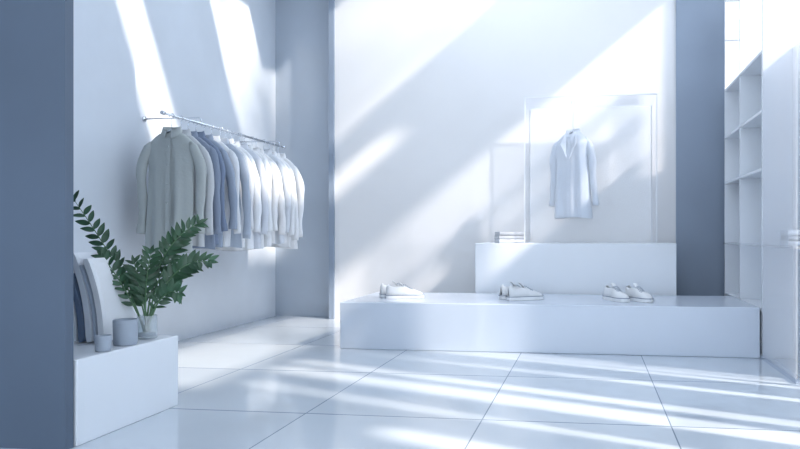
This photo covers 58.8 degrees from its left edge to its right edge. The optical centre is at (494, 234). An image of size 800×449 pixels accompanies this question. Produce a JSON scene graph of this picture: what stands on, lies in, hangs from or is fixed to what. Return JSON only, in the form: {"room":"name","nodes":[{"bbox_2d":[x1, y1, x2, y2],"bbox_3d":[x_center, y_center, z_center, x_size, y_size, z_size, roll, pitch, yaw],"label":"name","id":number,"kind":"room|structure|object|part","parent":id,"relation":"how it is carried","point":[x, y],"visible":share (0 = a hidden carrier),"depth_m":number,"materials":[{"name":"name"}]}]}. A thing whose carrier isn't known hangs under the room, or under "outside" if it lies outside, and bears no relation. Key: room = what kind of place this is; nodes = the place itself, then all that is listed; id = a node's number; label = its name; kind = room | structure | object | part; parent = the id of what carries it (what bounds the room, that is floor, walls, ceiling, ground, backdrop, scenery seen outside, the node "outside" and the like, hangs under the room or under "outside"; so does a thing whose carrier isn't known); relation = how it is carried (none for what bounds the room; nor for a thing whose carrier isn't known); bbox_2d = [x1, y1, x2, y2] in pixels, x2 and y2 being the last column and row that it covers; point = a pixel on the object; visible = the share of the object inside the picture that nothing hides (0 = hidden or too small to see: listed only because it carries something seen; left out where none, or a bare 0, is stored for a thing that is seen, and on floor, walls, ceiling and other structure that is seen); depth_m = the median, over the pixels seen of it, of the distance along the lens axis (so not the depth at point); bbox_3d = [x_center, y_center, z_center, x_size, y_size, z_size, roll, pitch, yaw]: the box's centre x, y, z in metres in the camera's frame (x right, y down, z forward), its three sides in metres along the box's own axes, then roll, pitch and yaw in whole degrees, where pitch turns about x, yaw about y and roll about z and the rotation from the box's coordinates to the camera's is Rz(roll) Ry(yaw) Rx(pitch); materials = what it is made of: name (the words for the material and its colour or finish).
{"room":"clothing store","nodes":[
{"label":"clothing store","id":0,"kind":"room"},
{"bbox_2d":[0,0,73,448],"bbox_3d":[-2.568,-1.150,3.199,1.370,4.200,0.050,0,0,8],"label":"wall partition","id":1,"kind":"structure","parent":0,"point":[37,36],"depth_m":3.10,"materials":[{"name":"paint"}]},
{"bbox_2d":[74,0,275,340],"bbox_3d":[-3.331,-1.150,3.227,0.250,4.200,10.500,0,0,8],"label":"wall","id":2,"kind":"structure","parent":0,"point":[213,61],"depth_m":6.16,"materials":[{"name":"paint"}]},
{"bbox_2d":[142,110,284,148],"bbox_3d":[-2.577,-0.938,6.269,0.526,0.088,2.094,0,0,8],"label":"rail","id":3,"kind":"object","parent":2,"relation":"attached to","point":[162,112],"visible":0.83,"depth_m":5.79,"materials":[{"name":"silver metal"}]},
{"bbox_2d":[136,113,206,252],"bbox_3d":[-2.465,-0.392,5.324,0.562,1.073,0.123,0,0,6],"label":"shirt","id":4,"kind":"object","parent":3,"relation":"hanging from","point":[171,157],"visible":0.9,"depth_m":5.30,"materials":[{"name":"grey fabric"}]},
{"bbox_2d":[178,116,213,246],"bbox_3d":[-2.439,-0.418,5.438,0.548,1.021,0.128,0,0,9],"label":"shirt","id":5,"kind":"object","parent":3,"relation":"hanging from","point":[199,239],"visible":0.19,"depth_m":5.39,"materials":[{"name":"grey fabric"}]},
{"bbox_2d":[185,118,220,248],"bbox_3d":[-2.444,-0.400,5.551,0.587,1.056,0.123,0,0,6],"label":"shirt","id":6,"kind":"object","parent":3,"relation":"hanging from","point":[209,239],"visible":0.23,"depth_m":5.51,"materials":[{"name":"blue fabric"}]},
{"bbox_2d":[193,120,227,244],"bbox_3d":[-2.413,-0.423,5.662,0.550,1.011,0.123,0,0,11],"label":"shirt","id":7,"kind":"object","parent":3,"relation":"hanging from","point":[224,227],"visible":0.2,"depth_m":5.60,"materials":[{"name":"blue fabric"}]},
{"bbox_2d":[192,125,240,248],"bbox_3d":[-2.380,-0.404,5.889,0.534,1.048,0.126,0,0,9],"label":"shirt","id":8,"kind":"object","parent":3,"relation":"hanging from","point":[234,160],"visible":0.21,"depth_m":5.84,"materials":[{"name":"white fabric"}]},
{"bbox_2d":[201,123,237,246],"bbox_3d":[-2.406,-0.405,5.780,0.581,1.046,0.130,0,0,6],"label":"shirt","id":9,"kind":"object","parent":3,"relation":"hanging from","point":[229,170],"visible":0.19,"depth_m":5.74,"materials":[{"name":"blue fabric"}]},
{"bbox_2d":[215,129,253,248],"bbox_3d":[-2.353,-0.401,6.115,0.544,1.054,0.125,0,0,13],"label":"shirt","id":10,"kind":"object","parent":3,"relation":"hanging from","point":[247,160],"visible":0.17,"depth_m":6.06,"materials":[{"name":"white fabric"}]},
{"bbox_2d":[219,127,250,247],"bbox_3d":[-2.350,-0.409,6.000,0.577,1.039,0.126,0,0,11],"label":"shirt","id":11,"kind":"object","parent":3,"relation":"hanging from","point":[235,241],"visible":0.27,"depth_m":5.94,"materials":[{"name":"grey fabric"}]},
{"bbox_2d":[217,131,261,250],"bbox_3d":[-2.358,-0.394,6.233,0.577,1.068,0.130,0,0,4],"label":"shirt","id":12,"kind":"object","parent":3,"relation":"hanging from","point":[249,243],"visible":0.18,"depth_m":6.20,"materials":[{"name":"white fabric"}]},
{"bbox_2d":[222,134,268,250],"bbox_3d":[-2.327,-0.391,6.344,0.580,1.075,0.129,0,0,8],"label":"shirt","id":13,"kind":"object","parent":3,"relation":"hanging from","point":[259,164],"visible":0.24,"depth_m":6.29,"materials":[{"name":"white fabric"}]},
{"bbox_2d":[243,134,272,248],"bbox_3d":[-2.325,-0.398,6.457,0.583,1.062,0.127,0,0,6],"label":"shirt","id":14,"kind":"object","parent":3,"relation":"hanging from","point":[267,168],"visible":0.15,"depth_m":6.41,"materials":[{"name":"white fabric"}]},
{"bbox_2d":[251,136,279,245],"bbox_3d":[-2.280,-0.414,6.569,0.543,1.028,0.131,0,0,8],"label":"shirt","id":15,"kind":"object","parent":3,"relation":"hanging from","point":[275,189],"visible":0.2,"depth_m":6.52,"materials":[{"name":"white fabric"}]},
{"bbox_2d":[256,138,285,242],"bbox_3d":[-2.275,-0.418,6.681,0.583,1.020,0.128,0,0,9],"label":"shirt","id":16,"kind":"object","parent":3,"relation":"hanging from","point":[281,201],"visible":0.12,"depth_m":6.63,"materials":[{"name":"white fabric"}]},
{"bbox_2d":[263,139,290,244],"bbox_3d":[-2.244,-0.412,6.790,0.546,1.033,0.123,0,0,3],"label":"shirt","id":17,"kind":"object","parent":3,"relation":"hanging from","point":[279,239],"visible":0.21,"depth_m":6.76,"materials":[{"name":"white fabric"}]},
{"bbox_2d":[264,144,298,246],"bbox_3d":[-2.237,-0.399,7.019,0.580,1.058,0.123,0,0,9],"label":"shirt","id":18,"kind":"object","parent":3,"relation":"hanging from","point":[295,236],"visible":0.18,"depth_m":6.96,"materials":[{"name":"white fabric"}]},
{"bbox_2d":[268,141,294,242],"bbox_3d":[-2.229,-0.411,6.905,0.567,1.034,0.128,0,0,12],"label":"shirt","id":19,"kind":"object","parent":3,"relation":"hanging from","point":[292,211],"visible":0.16,"depth_m":6.84,"materials":[{"name":"white fabric"}]},
{"bbox_2d":[271,144,303,248],"bbox_3d":[-2.208,-0.393,7.133,0.545,1.071,0.129,0,0,5],"label":"shirt","id":20,"kind":"object","parent":3,"relation":"hanging from","point":[299,182],"visible":0.19,"depth_m":7.10,"materials":[{"name":"white fabric"}]},
{"bbox_2d":[276,0,328,316],"bbox_3d":[0.215,-1.150,7.943,5.610,4.200,0.200,0,0,8],"label":"wall","id":21,"kind":"structure","parent":0,"point":[302,26],"depth_m":8.17,"materials":[{"name":"paint"}]},
{"bbox_2d":[329,0,334,318],"bbox_3d":[-1.830,-1.150,8.004,0.060,4.200,0.230,0,0,8],"label":"trim","id":22,"kind":"structure","parent":21,"relation":"attached to","point":[331,2],"depth_m":7.89,"materials":[{"name":"paint"}]},
{"bbox_2d":[0,316,799,448],"bbox_3d":[-0.577,1.000,2.853,5.810,0.100,10.500,0,0,8],"label":"floor","id":23,"kind":"structure","parent":0,"point":[275,382],"depth_m":3.99,"materials":[{"name":"tile"}]},
{"bbox_2d":[74,335,177,445],"bbox_3d":[-2.154,0.755,3.572,0.670,0.390,0.780,0,0,8],"label":"plinth","id":24,"kind":"object","parent":23,"relation":"on","point":[117,388],"visible":0.61,"depth_m":3.45,"materials":[{"name":"white laminate"}]},
{"bbox_2d":[95,334,111,351],"bbox_3d":[-1.888,0.521,3.375,0.073,0.075,0.073,0,0,8],"label":"ceramic pot","id":25,"kind":"object","parent":24,"relation":"on","point":[103,343],"visible":1,"depth_m":3.35,"materials":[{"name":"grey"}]},
{"bbox_2d":[74,252,133,342],"bbox_3d":[-2.127,0.325,3.740,0.274,0.467,0.240,0,0,8],"label":"leaning books","id":26,"kind":"object","parent":24,"relation":"on","point":[97,302],"visible":0.77,"depth_m":3.62,"materials":[{"name":"white paper"}]},
{"bbox_2d":[74,271,77,341],"bbox_3d":[-2.208,0.350,3.751,0.112,0.416,0.240,0,0,8],"label":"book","id":27,"kind":"object","parent":26,"relation":"on","point":[75,272],"depth_m":3.63,"materials":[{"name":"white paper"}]},
{"bbox_2d":[74,273,85,341],"bbox_3d":[-2.163,0.379,3.745,0.109,0.358,0.240,0,0,8],"label":"book","id":28,"kind":"object","parent":26,"relation":"on","point":[79,278],"depth_m":3.62,"materials":[{"name":"blue paper"}]},
{"bbox_2d":[112,318,137,345],"bbox_3d":[-1.883,0.494,3.566,0.116,0.130,0.116,0,0,8],"label":"ceramic pot","id":29,"kind":"object","parent":24,"relation":"on","point":[125,330],"visible":1,"depth_m":3.52,"materials":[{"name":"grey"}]},
{"bbox_2d":[74,190,218,336],"bbox_3d":[-1.901,0.156,3.765,0.915,0.807,0.321,0,0,8],"label":"plant","id":30,"kind":"object","parent":24,"relation":"on","point":[171,281],"visible":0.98,"depth_m":3.77,"materials":[{"name":"green plant"}]},
{"bbox_2d":[340,292,759,357],"bbox_3d":[0.444,0.755,6.136,3.370,0.390,1.040,0,0,8],"label":"display platform","id":31,"kind":"object","parent":23,"relation":"on","point":[671,325],"visible":1,"depth_m":5.64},
{"bbox_2d":[379,281,423,298],"bbox_3d":[-0.830,0.484,6.242,0.355,0.149,0.300,0,0,-23],"label":"sneakers","id":32,"kind":"object","parent":31,"relation":"on","point":[398,291],"visible":1,"depth_m":6.14,"materials":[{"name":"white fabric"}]},
{"bbox_2d":[498,282,543,300],"bbox_3d":[0.223,0.484,6.112,0.343,0.149,0.291,0,0,-27],"label":"sneakers","id":33,"kind":"object","parent":31,"relation":"on","point":[510,293],"visible":1,"depth_m":6.00,"materials":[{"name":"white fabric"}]},
{"bbox_2d":[475,242,675,294],"bbox_3d":[0.800,0.515,7.031,1.905,0.870,0.750,0,0,8],"label":"plinth","id":34,"kind":"object","parent":31,"relation":"on","point":[545,268],"depth_m":6.66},
{"bbox_2d":[494,232,523,242],"bbox_3d":[0.142,0.023,6.995,0.253,0.111,0.230,0,0,-12],"label":"shirts","id":35,"kind":"object","parent":34,"relation":"on","point":[500,237],"visible":1,"depth_m":6.89,"materials":[{"name":"white fabric"}]},
{"bbox_2d":[524,93,656,242],"bbox_3d":[0.957,-0.637,7.054,1.272,1.430,0.603,0,0,8],"label":"frame","id":36,"kind":"object","parent":34,"relation":"on","point":[642,93],"visible":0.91,"depth_m":6.84,"materials":[{"name":"white metal"}]},
{"bbox_2d":[549,101,598,218],"bbox_3d":[0.786,-0.759,7.046,0.556,1.193,0.225,0,0,32],"label":"jacket","id":37,"kind":"object","parent":36,"relation":"hanging from","point":[572,164],"visible":1,"depth_m":6.97,"materials":[{"name":"grey fabric"}]},
{"bbox_2d":[602,283,653,302],"bbox_3d":[1.128,0.484,5.951,0.420,0.149,0.326,0,0,8],"label":"sneakers","id":38,"kind":"object","parent":31,"relation":"on","point":[613,293],"visible":1,"depth_m":5.90,"materials":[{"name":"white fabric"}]},
{"bbox_2d":[725,0,799,383],"bbox_3d":[2.303,-0.685,5.631,0.450,3.270,2.580,0,0,8],"label":"wall shelving","id":39,"kind":"object","parent":23,"relation":"on","point":[762,62],"visible":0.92,"depth_m":5.39,"materials":[{"name":"white laminate"}]},
{"bbox_3d":[2.005,0.935,4.923,0.050,0.030,0.935,0,0,8],"label":"glass","id":40,"kind":"part","parent":39,"relation":"part of","materials":[{"name":"glass"}]},
{"bbox_2d":[779,230,799,245],"bbox_3d":[2.111,0.018,4.880,0.189,0.112,0.216,0,0,8],"label":"shirts","id":41,"kind":"object","parent":39,"relation":"on","point":[793,236],"visible":1,"depth_m":4.79,"materials":[{"name":"white fabric"}]},
{"bbox_3d":[2.442,-0.245,5.764,0.210,2.390,2.280,0,0,8],"label":"panel","id":42,"kind":"part","parent":39,"relation":"part of","materials":[{"name":"white laminate"}]},
{"bbox_2d":[335,0,675,318],"bbox_3d":[0.064,-1.150,7.762,3.760,4.200,0.200,0,0,8],"label":"wall panel","id":43,"kind":"object","parent":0,"point":[430,94],"visible":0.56,"depth_m":7.69,"materials":[{"name":"paint"}]},
{"bbox_2d":[676,0,724,295],"bbox_3d":[2.202,-1.150,7.452,0.560,4.200,0.240,0,0,8],"label":"pillar","id":44,"kind":"structure","parent":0,"point":[700,24],"depth_m":7.34,"materials":[{"name":"paint"}]}
]}

